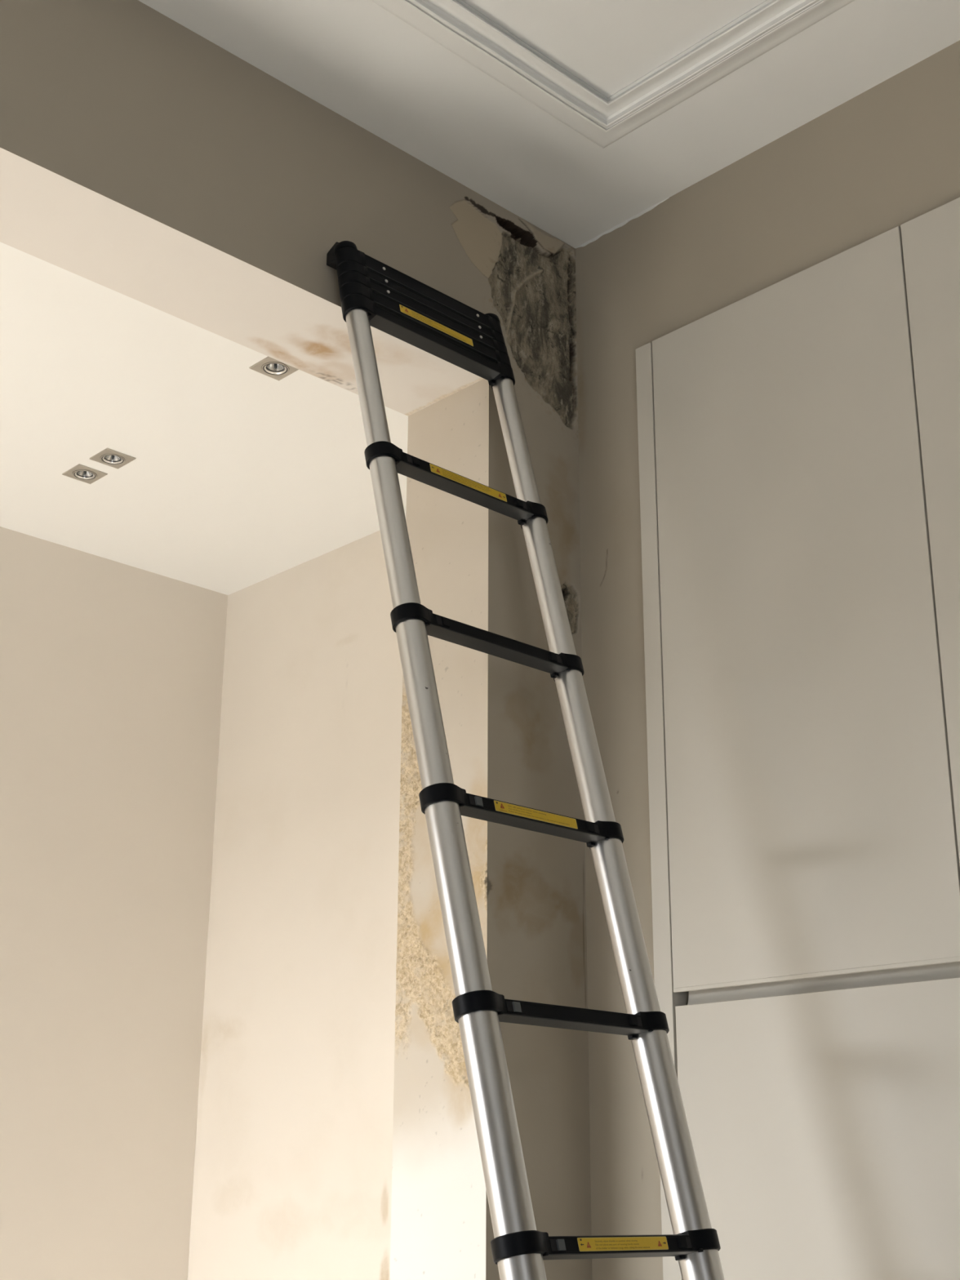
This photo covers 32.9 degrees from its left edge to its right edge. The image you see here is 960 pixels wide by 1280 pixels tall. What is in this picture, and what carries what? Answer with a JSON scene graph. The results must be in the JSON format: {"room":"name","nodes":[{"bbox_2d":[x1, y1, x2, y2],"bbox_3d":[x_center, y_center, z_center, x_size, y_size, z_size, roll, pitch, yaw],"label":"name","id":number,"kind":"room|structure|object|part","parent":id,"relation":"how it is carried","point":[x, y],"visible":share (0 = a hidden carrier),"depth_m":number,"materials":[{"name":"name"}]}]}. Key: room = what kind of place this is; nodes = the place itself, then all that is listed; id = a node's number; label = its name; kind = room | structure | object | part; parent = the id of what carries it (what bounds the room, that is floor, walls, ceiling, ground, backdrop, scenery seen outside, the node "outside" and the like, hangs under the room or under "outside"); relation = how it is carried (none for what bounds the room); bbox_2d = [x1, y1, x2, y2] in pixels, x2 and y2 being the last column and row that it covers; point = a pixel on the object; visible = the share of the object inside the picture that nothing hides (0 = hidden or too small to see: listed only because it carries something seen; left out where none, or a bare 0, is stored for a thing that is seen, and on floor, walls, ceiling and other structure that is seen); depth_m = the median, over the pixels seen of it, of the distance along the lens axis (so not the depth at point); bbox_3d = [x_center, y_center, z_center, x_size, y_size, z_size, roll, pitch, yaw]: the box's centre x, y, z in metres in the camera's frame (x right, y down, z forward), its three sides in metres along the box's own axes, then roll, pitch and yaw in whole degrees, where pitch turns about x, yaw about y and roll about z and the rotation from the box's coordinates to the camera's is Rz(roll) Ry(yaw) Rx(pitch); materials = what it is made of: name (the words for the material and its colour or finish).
{"room":"kitchen","nodes":[
{"label":"kitchen","id":0,"kind":"room"},
{"bbox_2d":[0,526,227,1279],"bbox_3d":[-1.893,0.878,2.942,3.435,3.256,0.150,18,-26,-41],"label":"wall","id":1,"kind":"structure","parent":0,"point":[111,672],"depth_m":3.91,"materials":[{"name":"beige paint"}]},
{"bbox_2d":[0,241,408,595],"bbox_3d":[-1.431,-0.680,2.981,3.435,0.120,1.461,18,-26,-41],"label":"ceiling","id":2,"kind":"structure","parent":0,"point":[240,477],"depth_m":3.52,"materials":[{"name":"white paint"}]},
{"bbox_2d":[62,463,107,484],"bbox_3d":[-0.892,-0.384,3.673,0.073,0.028,0.073,18,-26,-41],"label":"recessed light","id":3,"kind":"object","parent":2,"relation":"in","point":[82,473],"visible":0.87,"depth_m":3.67,"materials":[{"name":"silver metal"}]},
{"bbox_3d":[-0.892,-0.385,3.673,0.044,0.027,0.044,18,-26,-41],"label":"reflector bulb","id":4,"kind":"part","parent":3,"relation":"part of","materials":[{"name":"white metal"}]},
{"bbox_2d":[89,448,136,469],"bbox_3d":[-0.811,-0.411,3.595,0.073,0.028,0.073,18,-26,-41],"label":"recessed light","id":5,"kind":"object","parent":2,"relation":"in","point":[108,456],"visible":0.94,"depth_m":3.59,"materials":[{"name":"silver metal"}]},
{"bbox_3d":[-0.811,-0.411,3.596,0.044,0.027,0.044,18,-26,-41],"label":"reflector bulb","id":6,"kind":"part","parent":5,"relation":"part of","materials":[{"name":"white metal"}]},
{"bbox_2d":[248,356,298,380],"bbox_3d":[-0.402,-0.545,3.201,0.073,0.028,0.073,18,-26,-41],"label":"recessed light","id":7,"kind":"object","parent":2,"relation":"in","point":[271,367],"visible":0.88,"depth_m":3.20,"materials":[{"name":"silver metal"}]},
{"bbox_3d":[-0.402,-0.546,3.201,0.044,0.027,0.044,18,-26,-41],"label":"reflector bulb","id":8,"kind":"part","parent":7,"relation":"part of","materials":[{"name":"white metal"}]},
{"bbox_2d":[187,530,402,1279],"bbox_3d":[-0.244,1.107,3.578,0.121,3.256,1.461,18,-26,-41],"label":"wall","id":9,"kind":"structure","parent":0,"point":[293,1159],"depth_m":3.83,"materials":[{"name":"beige paint"}]},
{"bbox_2d":[0,0,591,1279],"bbox_3d":[-1.347,0.295,1.497,4.565,3.418,0.228,18,-26,-41],"label":"wall","id":10,"kind":"structure","parent":0,"point":[143,159],"depth_m":2.73,"materials":[{"name":"beige paint"}]},
{"bbox_2d":[137,0,959,248],"bbox_3d":[0.328,-1.754,0.658,4.940,0.120,4.200,18,-26,-41],"label":"ceiling","id":11,"kind":"structure","parent":0,"point":[357,60],"depth_m":2.77,"materials":[{"name":"white paint"}]},
{"bbox_2d":[370,0,854,148],"bbox_3d":[0.118,-1.744,0.471,3.796,0.022,3.640,18,-26,-41],"label":"trim","id":12,"kind":"structure","parent":11,"relation":"attached to","point":[455,25],"depth_m":2.71,"materials":[{"name":"white paint"}]},
{"bbox_2d":[575,217,662,1279],"bbox_3d":[0.471,0.835,2.878,0.640,3.318,0.165,18,-26,-41],"label":"wall","id":13,"kind":"structure","parent":0,"point":[625,1174],"depth_m":2.91,"materials":[{"name":"beige paint"}]},
{"bbox_2d":[637,40,959,346],"bbox_3d":[1.934,-1.079,1.939,0.640,0.301,4.035,18,-26,-41],"label":"wall","id":14,"kind":"structure","parent":0,"point":[887,156],"depth_m":2.85,"materials":[{"name":"beige paint"}]},
{"bbox_2d":[575,197,669,248],"bbox_3d":[0.277,-0.812,3.182,0.002,0.008,0.243,18,-26,-41],"label":"crack","id":15,"kind":"structure","parent":14,"relation":"attached to","point":[624,223],"depth_m":3.18,"materials":[{"name":"white paint"}]},
{"bbox_3d":[-0.235,1.660,0.047,5.300,0.100,6.134,18,-26,-41],"label":"floor","id":16,"kind":"structure","parent":0,"visible":0},
{"bbox_2d":[326,240,724,1279],"bbox_3d":[0.157,0.710,2.102,0.414,3.036,0.844,18,-26,-41],"label":"ladder","id":17,"kind":"object","parent":16,"relation":"on","point":[373,293],"visible":1,"depth_m":2.34,"materials":[{"name":"metal"}]},
{"bbox_2d":[635,226,959,1279],"bbox_3d":[0.696,0.883,2.551,0.601,3.016,0.569,18,-26,-41],"label":"tall cabinet","id":18,"kind":"object","parent":16,"relation":"on","point":[805,868],"visible":0.92,"depth_m":2.54,"materials":[{"name":"beige"}]},
{"bbox_3d":[0.505,-0.051,2.647,0.021,1.189,0.527,18,-26,-41],"label":"door","id":19,"kind":"part","parent":18,"relation":"part of","materials":[{"name":"grey paint"}]},
{"bbox_3d":[0.499,1.336,2.166,0.020,1.705,0.525,18,-26,-41],"label":"door","id":20,"kind":"part","parent":18,"relation":"part of","materials":[{"name":"grey paint"}]},
{"bbox_2d":[900,197,959,867],"bbox_3d":[1.078,0.755,2.176,0.601,3.016,0.529,18,-26,-41],"label":"tall cabinet","id":21,"kind":"object","parent":16,"relation":"on","point":[931,241],"visible":1,"depth_m":2.51,"materials":[{"name":"beige"}]}
]}

